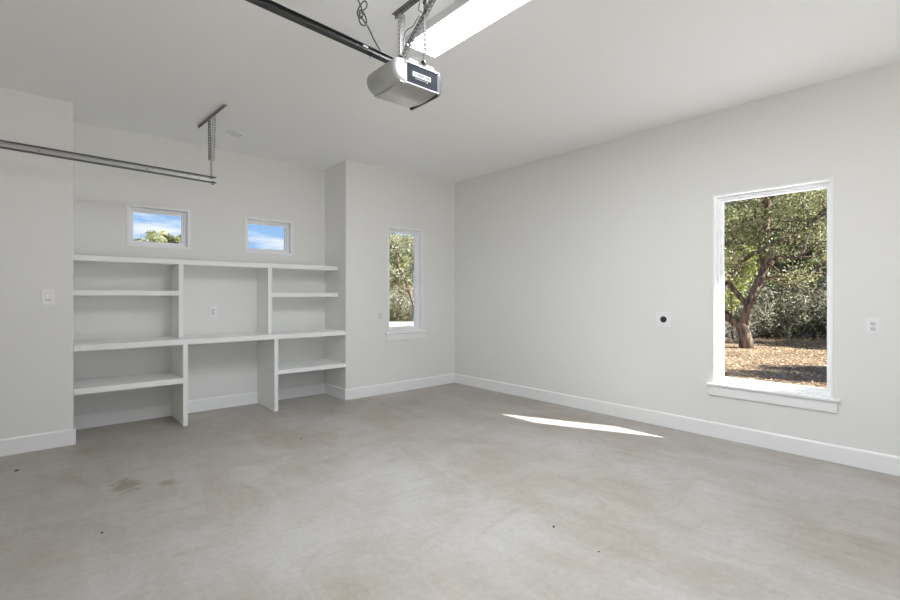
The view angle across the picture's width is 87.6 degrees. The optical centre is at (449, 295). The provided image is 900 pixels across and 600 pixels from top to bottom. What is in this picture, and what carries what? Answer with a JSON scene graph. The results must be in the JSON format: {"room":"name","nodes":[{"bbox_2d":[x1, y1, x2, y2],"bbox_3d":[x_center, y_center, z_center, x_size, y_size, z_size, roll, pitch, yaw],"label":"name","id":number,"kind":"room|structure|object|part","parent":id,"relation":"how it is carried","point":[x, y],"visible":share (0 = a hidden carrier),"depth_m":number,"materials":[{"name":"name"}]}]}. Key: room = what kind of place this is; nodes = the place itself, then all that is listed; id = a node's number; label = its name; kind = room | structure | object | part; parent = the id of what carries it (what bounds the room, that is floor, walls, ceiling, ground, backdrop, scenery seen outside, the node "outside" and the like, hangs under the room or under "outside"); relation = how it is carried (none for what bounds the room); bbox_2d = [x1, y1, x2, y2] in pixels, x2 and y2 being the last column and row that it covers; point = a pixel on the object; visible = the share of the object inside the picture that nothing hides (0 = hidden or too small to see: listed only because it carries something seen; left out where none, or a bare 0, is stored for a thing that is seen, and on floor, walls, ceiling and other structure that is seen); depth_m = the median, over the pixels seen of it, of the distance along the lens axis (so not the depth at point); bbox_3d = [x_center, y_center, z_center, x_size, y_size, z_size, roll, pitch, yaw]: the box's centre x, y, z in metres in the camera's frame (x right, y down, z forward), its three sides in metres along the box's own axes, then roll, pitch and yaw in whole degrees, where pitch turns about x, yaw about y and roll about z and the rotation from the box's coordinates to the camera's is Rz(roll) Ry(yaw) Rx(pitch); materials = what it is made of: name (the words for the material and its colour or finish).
{"room":"garage","nodes":[
{"label":"garage","id":0,"kind":"room"},
{"bbox_2d":[0,87,72,438],"bbox_3d":[-4.827,-0.198,3.396,3.252,3.050,0.736,0,0,-41],"label":"wall","id":1,"kind":"structure","parent":0,"point":[36,191],"depth_m":4.02,"materials":[{"name":"white paint"}]},
{"bbox_2d":[0,428,75,456],"bbox_3d":[-4.498,1.255,3.183,3.068,0.140,0.016,0,0,-41],"label":"baseboard","id":2,"kind":"structure","parent":1,"relation":"attached to","point":[35,442],"depth_m":4.01,"materials":[{"name":"white paint"}]},
{"bbox_2d":[42,289,53,304],"bbox_3d":[-3.483,0.011,4.067,0.084,0.136,0.016,0,0,-41],"label":"light switch","id":3,"kind":"object","parent":1,"relation":"attached to","point":[47,294],"visible":1,"depth_m":4.07,"materials":[{"name":"white plastic"}]},
{"bbox_2d":[73,121,324,415],"bbox_3d":[-2.771,-0.198,5.566,2.698,3.050,0.160,0,0,-41],"label":"wall","id":4,"kind":"structure","parent":0,"point":[246,185],"depth_m":5.33,"materials":[{"name":"white paint"}]},
{"bbox_2d":[127,203,190,248],"bbox_3d":[-3.213,-0.747,5.173,0.599,0.447,0.154,0,0,-41],"label":"window","id":5,"kind":"structure","parent":4,"relation":"in","point":[185,215],"depth_m":5.17,"materials":[{"name":"white paint"}]},
{"bbox_3d":[-3.237,-0.747,5.201,0.499,0.347,0.044,0,0,-41],"label":"sash","id":6,"kind":"part","parent":5,"relation":"part of","materials":[{"name":"white plastic"}]},
{"bbox_2d":[73,383,324,429],"bbox_3d":[-2.713,1.255,5.500,2.666,0.140,0.016,0,0,-41],"label":"baseboard","id":7,"kind":"structure","parent":4,"relation":"attached to","point":[98,419],"depth_m":5.29,"materials":[{"name":"white paint"}]},
{"bbox_2d":[210,306,216,316],"bbox_3d":[-2.759,0.187,5.465,0.075,0.130,0.009,0,0,-41],"label":"wall outlet","id":8,"kind":"object","parent":4,"relation":"attached to","point":[213,309],"visible":1,"depth_m":5.47,"materials":[{"name":"white plastic"}]},
{"bbox_2d":[245,216,292,254],"bbox_3d":[-2.315,-0.744,5.954,0.596,0.441,0.154,0,0,-41],"label":"window","id":9,"kind":"structure","parent":4,"relation":"in","point":[288,225],"depth_m":5.99,"materials":[{"name":"white paint"}]},
{"bbox_3d":[-2.339,-0.744,5.982,0.496,0.341,0.044,0,0,-41],"label":"sash","id":10,"kind":"part","parent":9,"relation":"part of","materials":[{"name":"white plastic"}]},
{"bbox_2d":[325,163,339,386],"bbox_3d":[-1.564,-0.198,6.341,0.140,3.050,0.576,0,0,-41],"label":"wall","id":11,"kind":"structure","parent":0,"point":[332,174],"depth_m":6.23,"materials":[{"name":"white paint"}]},
{"bbox_2d":[324,383,344,399],"bbox_3d":[-1.518,1.255,6.169,0.016,0.140,0.576,0,0,-41],"label":"baseboard","id":12,"kind":"structure","parent":11,"relation":"attached to","point":[332,390],"depth_m":6.13,"materials":[{"name":"white paint"}]},
{"bbox_2d":[340,160,454,388],"bbox_3d":[-0.678,-0.198,6.625,1.850,3.050,0.160,0,0,-41],"label":"wall","id":13,"kind":"structure","parent":0,"point":[373,199],"depth_m":6.35,"materials":[{"name":"white paint"}]},
{"bbox_2d":[378,311,382,319],"bbox_3d":[-0.931,0.267,6.291,0.070,0.115,0.009,0,0,-41],"label":"wall outlet","id":14,"kind":"object","parent":13,"relation":"attached to","point":[380,313],"visible":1,"depth_m":6.29,"materials":[{"name":"white paint"}]},
{"bbox_2d":[345,373,454,399],"bbox_3d":[-0.632,1.255,6.548,1.850,0.140,0.016,0,0,-41],"label":"baseboard","id":15,"kind":"structure","parent":13,"relation":"attached to","point":[379,389],"depth_m":6.46,"materials":[{"name":"white paint"}]},
{"bbox_2d":[385,226,426,340],"bbox_3d":[-0.655,-0.170,6.613,0.693,1.566,0.186,0,0,-41],"label":"window","id":16,"kind":"structure","parent":13,"relation":"in","point":[416,331],"depth_m":6.75,"materials":[{"name":"white paint"}]},
{"bbox_3d":[-0.690,-0.224,6.653,0.503,1.358,0.044,0,0,-41],"label":"sash","id":17,"kind":"part","parent":16,"relation":"part of","materials":[{"name":"white plastic"}]},
{"bbox_3d":[-0.690,-0.224,6.653,0.551,1.406,0.082,0,0,-41],"label":"frame","id":18,"kind":"part","parent":16,"relation":"part of","materials":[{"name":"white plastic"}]},
{"bbox_2d":[389,321,413,326],"bbox_3d":[-2.622,1.492,19.408,17.058,0.170,13.603,0,0,-41],"label":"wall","id":19,"kind":"structure","parent":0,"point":[391,323],"depth_m":23.75,"materials":[{"name":"white"}]},
{"bbox_2d":[0,383,899,599],"bbox_3d":[-0.102,1.387,1.476,8.060,0.120,9.836,0,0,-41],"label":"floor","id":20,"kind":"structure","parent":0,"point":[452,491],"depth_m":2.91,"materials":[{"name":"concrete"}]},
{"bbox_2d":[73,255,345,425],"bbox_3d":[-2.529,0.474,5.288,2.694,1.704,0.574,0,0,-41],"label":"shelving","id":21,"kind":"object","parent":20,"relation":"on","point":[268,367],"visible":0.88,"depth_m":5.05,"materials":[{"name":"white paint"}]},
{"bbox_3d":[-3.284,-0.027,4.763,0.866,0.050,0.374,0,0,-41],"label":"shelf","id":22,"kind":"part","parent":21,"relation":"part of","materials":[{"name":"white paint"}]},
{"bbox_3d":[-3.219,0.863,4.688,0.866,0.053,0.574,0,0,-41],"label":"shelf","id":23,"kind":"part","parent":21,"relation":"part of","materials":[{"name":"white paint"}]},
{"bbox_3d":[-2.595,-0.353,5.364,2.694,0.050,0.374,0,0,-41],"label":"shelf","id":24,"kind":"part","parent":21,"relation":"part of","materials":[{"name":"white paint"}]},
{"bbox_2d":[73,328,345,351],"bbox_3d":[-2.529,0.472,5.288,2.694,0.054,0.574,0,0,-41],"label":"countertop","id":25,"kind":"structure","parent":21,"relation":"on","point":[101,344],"depth_m":4.93,"materials":[{"name":"white paint"}]},
{"bbox_3d":[-1.903,-0.011,5.966,0.859,0.052,0.374,0,0,-41],"label":"shelf","id":26,"kind":"part","parent":21,"relation":"part of","materials":[{"name":"white paint"}]},
{"bbox_3d":[-1.837,0.882,5.890,0.859,0.050,0.574,0,0,-41],"label":"shelf","id":27,"kind":"part","parent":21,"relation":"part of","materials":[{"name":"white paint"}]},
{"bbox_2d":[0,0,899,182],"bbox_3d":[-0.097,-1.793,1.547,7.960,0.140,9.736,0,0,-41],"label":"ceiling","id":28,"kind":"structure","parent":0,"point":[546,78],"depth_m":3.53,"materials":[{"name":"white paint"}]},
{"bbox_2d":[0,104,226,184],"bbox_3d":[-3.684,-1.400,3.273,3.815,0.651,0.744,0,0,-41],"label":"door track","id":29,"kind":"object","parent":28,"relation":"hanging from","point":[9,145],"visible":1,"depth_m":4.09,"materials":[{"name":"metal"}]},
{"bbox_2d":[226,130,244,136],"bbox_3d":[-2.278,-1.717,4.983,0.188,0.012,0.188,0,0,-41],"label":"recessed light","id":30,"kind":"object","parent":28,"relation":"in","point":[233,133],"visible":1,"depth_m":4.96,"materials":[{"name":"white plastic"}]},
{"bbox_2d":[245,0,441,110],"bbox_3d":[-1.592,-1.439,1.183,4.327,0.607,0.920,0,0,-41],"label":"garage door opener","id":31,"kind":"object","parent":28,"relation":"hanging from","point":[401,81],"visible":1,"depth_m":2.60,"materials":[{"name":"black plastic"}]},
{"bbox_3d":[-1.802,-1.421,1.351,4.230,0.246,0.042,0,0,-41],"label":"rail","id":32,"kind":"part","parent":31,"relation":"part of","materials":[{"name":"black metal"}]},
{"bbox_3d":[-0.461,-1.529,2.567,0.216,0.380,0.040,0,0,-41],"label":"power cord","id":33,"kind":"part","parent":31,"relation":"part of","materials":[{"name":"black plastic"}]},
{"bbox_3d":[-0.152,-1.156,2.608,0.234,0.006,0.005,0,0,-41],"label":"silver trim","id":34,"kind":"part","parent":31,"relation":"part of","materials":[{"name":"grey metal"}]},
{"bbox_3d":[-0.157,-1.216,2.607,0.126,0.026,0.002,0,0,-41],"label":"name plate","id":35,"kind":"part","parent":31,"relation":"part of","materials":[{"name":"grey"}]},
{"bbox_3d":[-0.236,-1.275,2.714,0.230,0.020,0.272,0,0,-41],"label":"plate","id":36,"kind":"part","parent":31,"relation":"part of","materials":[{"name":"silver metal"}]},
{"bbox_2d":[405,0,529,58],"bbox_3d":[0.352,-1.702,2.593,0.283,0.042,1.725,0,0,-41],"label":"ceiling light","id":37,"kind":"object","parent":28,"relation":"attached to","point":[462,19],"visible":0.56,"depth_m":2.89,"materials":[{"name":"white plastic"}]},
{"bbox_2d":[455,62,899,456],"bbox_3d":[2.845,-0.143,4.107,0.160,3.180,9.736,0,0,-41],"label":"wall","id":38,"kind":"structure","parent":0,"point":[566,263],"depth_m":4.70,"materials":[{"name":"white paint"}]},
{"bbox_2d":[656,312,670,326],"bbox_3d":[2.164,0.240,4.756,0.013,0.148,0.154,0,0,-41],"label":"power outlet","id":39,"kind":"object","parent":38,"relation":"attached to","point":[663,319],"visible":1,"depth_m":4.75,"materials":[{"name":"white plastic"}]},
{"bbox_2d":[660,316,666,321],"bbox_3d":[2.162,0.240,4.755,0.006,0.062,0.062,0,0,-41],"label":"receptacle","id":40,"kind":"object","parent":39,"relation":"attached to","point":[662,318],"depth_m":4.75,"materials":[{"name":"black plastic"}]},
{"bbox_2d":[454,373,899,475],"bbox_3d":[2.955,1.255,3.847,0.016,0.140,8.800,0,0,-41],"label":"baseboard","id":41,"kind":"structure","parent":38,"relation":"attached to","point":[873,461],"depth_m":4.39,"materials":[{"name":"white paint"}]},
{"bbox_2d":[706,178,839,412],"bbox_3d":[2.807,-0.007,4.116,0.186,1.873,0.980,0,0,-41],"label":"window","id":42,"kind":"structure","parent":38,"relation":"in","point":[807,397],"depth_m":4.10,"materials":[{"name":"white paint"}]},
{"bbox_2d":[866,318,879,334],"bbox_3d":[3.208,0.232,3.560,0.009,0.122,0.078,0,0,-41],"label":"wall outlet","id":43,"kind":"object","parent":38,"relation":"attached to","point":[872,324],"visible":1,"depth_m":3.56,"materials":[{"name":"white plastic"}]},
{"label":"outside","id":44,"kind":"structure","parent":0,"visible":0},
{"bbox_2d":[724,335,826,387],"bbox_3d":[1.542,1.477,28.334,150.000,0.100,150.000,0,0,-41],"label":"ground","id":45,"kind":"structure","parent":44,"point":[787,379],"depth_m":10.38,"materials":[{"name":"beige soil"}]},
{"bbox_2d":[133,234,180,242],"bbox_3d":[-17.766,-0.770,29.695,5.962,6.484,6.312,0,0,2],"label":"oak","id":46,"kind":"object","parent":45,"relation":"on","point":[177,238],"visible":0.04,"depth_m":30.07,"materials":[{"name":"green plant"}]},
{"bbox_2d":[139,229,178,243],"bbox_3d":[-19.338,-0.867,30.511,6.583,6.762,6.219,0,0,38],"label":"oak","id":47,"kind":"object","parent":45,"relation":"on","point":[150,235],"visible":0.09,"depth_m":29.65,"materials":[{"name":"green plant"}]},
{"bbox_2d":[389,297,411,320],"bbox_3d":[-3.239,0.897,26.495,2.717,1.810,2.973,0,0,23],"label":"leafy bush","id":48,"kind":"object","parent":45,"relation":"on","point":[397,310],"visible":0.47,"depth_m":25.90,"materials":[{"name":"green plant"}]},
{"bbox_2d":[389,233,413,300],"bbox_3d":[-3.619,-1.405,29.077,6.079,5.992,7.131,0,0,32],"label":"tree","id":49,"kind":"object","parent":45,"relation":"on","point":[403,262],"visible":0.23,"depth_m":28.27,"materials":[{"name":"green plant"}]},
{"bbox_2d":[389,284,413,320],"bbox_3d":[-1.527,0.652,26.980,4.698,2.891,4.322,0,0,23],"label":"dry bush","id":50,"kind":"object","parent":45,"relation":"on","point":[407,298],"visible":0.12,"depth_m":25.87,"materials":[{"name":"green plant"}]},
{"bbox_2d":[389,233,413,313],"bbox_3d":[-2.720,-1.113,24.751,3.470,5.408,2.639,0,0,-20],"label":"leaning oak","id":51,"kind":"object","parent":45,"relation":"on","point":[408,274],"visible":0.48,"depth_m":24.86,"materials":[{"name":"green plant"}]},
{"bbox_2d":[389,236,413,294],"bbox_3d":[-1.487,-1.343,31.069,5.795,5.889,5.816,0,0,-32],"label":"tree","id":52,"kind":"object","parent":45,"relation":"on","point":[408,253],"visible":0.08,"depth_m":30.11,"materials":[{"name":"green plant"}]},
{"bbox_2d":[389,280,413,321],"bbox_3d":[-2.504,0.570,26.864,5.167,3.180,4.754,0,0,-45],"label":"dry bush","id":53,"kind":"object","parent":45,"relation":"on","point":[412,288],"visible":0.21,"depth_m":25.86,"materials":[{"name":"green plant"}]},
{"bbox_2d":[389,285,413,320],"bbox_3d":[-3.804,0.652,26.868,4.322,2.891,4.698,0,0,38],"label":"dry bush","id":54,"kind":"object","parent":45,"relation":"on","point":[390,301],"visible":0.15,"depth_m":26.10,"materials":[{"name":"green plant"}]},
{"bbox_2d":[724,242,762,341],"bbox_3d":[9.233,0.004,15.454,2.012,3.713,2.362,0,0,19],"label":"tree","id":55,"kind":"object","parent":45,"relation":"on","point":[741,283],"visible":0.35,"depth_m":15.36,"materials":[{"name":"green plant"}]},
{"bbox_3d":[9.349,0.378,15.531,0.128,2.205,0.135,0,0,-41],"label":"stem","id":56,"kind":"part","parent":55,"relation":"part of","materials":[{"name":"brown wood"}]},
{"bbox_2d":[724,278,766,338],"bbox_3d":[9.441,0.652,17.736,4.322,2.891,4.698,0,0,42],"label":"dry bush","id":57,"kind":"object","parent":45,"relation":"on","point":[727,307],"visible":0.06,"depth_m":16.36,"materials":[{"name":"green plant"}]},
{"bbox_2d":[724,197,784,285],"bbox_3d":[11.122,-1.840,21.064,6.842,6.928,6.818,0,0,35],"label":"tree","id":58,"kind":"object","parent":45,"relation":"on","point":[763,197],"visible":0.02,"depth_m":19.04,"materials":[{"name":"green plant"}]},
{"bbox_2d":[724,278,791,330],"bbox_3d":[11.674,0.318,19.152,5.433,3.619,5.947,0,0,2],"label":"leafy bush","id":59,"kind":"object","parent":45,"relation":"on","point":[751,278],"visible":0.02,"depth_m":17.05,"materials":[{"name":"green plant"}]},
{"bbox_2d":[724,276,795,336],"bbox_3d":[10.540,0.652,17.907,4.322,2.891,4.698,0,0,-34],"label":"dry bush","id":60,"kind":"object","parent":45,"relation":"on","point":[752,276],"visible":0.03,"depth_m":16.56,"materials":[{"name":"green plant"}]},
{"bbox_2d":[724,200,812,292],"bbox_3d":[14.188,-1.817,23.021,6.947,6.848,8.150,0,0,36],"label":"tree","id":61,"kind":"object","parent":45,"relation":"on","point":[751,200],"visible":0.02,"depth_m":20.12,"materials":[{"name":"green plant"}]},
{"bbox_2d":[724,272,824,337],"bbox_3d":[10.904,0.611,17.351,4.538,3.036,4.933,0,0,8],"label":"dry bush","id":62,"kind":"object","parent":45,"relation":"on","point":[774,293],"visible":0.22,"depth_m":16.35,"materials":[{"name":"green plant"}]},
{"bbox_2d":[724,264,826,337],"bbox_3d":[11.815,0.529,17.852,4.970,3.325,5.402,0,0,40],"label":"dry bush","id":63,"kind":"object","parent":45,"relation":"on","point":[802,302],"visible":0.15,"depth_m":16.63,"materials":[{"name":"green plant"}]},
{"bbox_2d":[724,188,826,348],"bbox_3d":[8.687,-2.232,14.777,10.519,7.657,11.024,0,0,-3],"label":"live oak","id":64,"kind":"object","parent":45,"relation":"on","point":[742,324],"visible":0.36,"depth_m":12.98,"materials":[{"name":"green plant"}]},
{"bbox_2d":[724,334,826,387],"bbox_3d":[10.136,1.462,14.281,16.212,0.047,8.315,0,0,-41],"label":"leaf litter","id":65,"kind":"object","parent":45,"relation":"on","point":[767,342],"visible":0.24,"depth_m":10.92,"materials":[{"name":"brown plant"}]},
{"bbox_2d":[724,196,826,294],"bbox_3d":[13.823,-1.343,20.472,5.816,5.889,5.795,0,0,-36],"label":"tree","id":66,"kind":"object","parent":45,"relation":"on","point":[824,219],"visible":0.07,"depth_m":18.81,"materials":[{"name":"green plant"}]},
{"bbox_2d":[726,256,826,336],"bbox_3d":[13.941,0.240,19.135,7.046,4.337,6.482,0,0,-22],"label":"dry bush","id":67,"kind":"object","parent":45,"relation":"on","point":[753,256],"visible":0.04,"depth_m":17.22,"materials":[{"name":"green plant"}]},
{"bbox_2d":[730,274,826,341],"bbox_3d":[11.881,0.652,17.257,4.698,2.891,4.322,0,0,35],"label":"dry bush","id":68,"kind":"object","parent":45,"relation":"on","point":[812,325],"visible":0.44,"depth_m":16.27,"materials":[{"name":"green plant"}]},
{"bbox_2d":[734,269,826,337],"bbox_3d":[13.341,0.488,18.143,5.637,3.469,5.186,0,0,-37],"label":"dry bush","id":69,"kind":"object","parent":45,"relation":"on","point":[818,299],"visible":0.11,"depth_m":16.44,"materials":[{"name":"green plant"}]},
{"bbox_2d":[739,192,826,287],"bbox_3d":[16.090,-2.006,21.438,7.184,7.274,7.159,0,0,41],"label":"tree","id":70,"kind":"object","parent":45,"relation":"on","point":[816,192],"visible":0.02,"depth_m":19.25,"materials":[{"name":"green plant"}]},
{"bbox_2d":[747,192,826,300],"bbox_3d":[15.983,-2.434,18.598,8.250,8.132,9.678,0,0,17],"label":"tree","id":71,"kind":"object","parent":45,"relation":"on","point":[803,241],"visible":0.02,"depth_m":18.04,"materials":[{"name":"green plant"}]},
{"bbox_2d":[772,271,826,336],"bbox_3d":[13.946,0.570,17.549,5.167,3.180,4.754,0,0,-6],"label":"dry bush","id":72,"kind":"object","parent":45,"relation":"on","point":[816,271],"visible":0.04,"depth_m":16.50,"materials":[{"name":"green plant"}]},
{"bbox_2d":[779,271,826,337],"bbox_3d":[14.358,0.570,16.852,4.754,3.180,5.167,0,0,-4],"label":"dry bush","id":73,"kind":"object","parent":45,"relation":"on","point":[815,271],"visible":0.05,"depth_m":16.64,"materials":[{"name":"green plant"}]}
]}

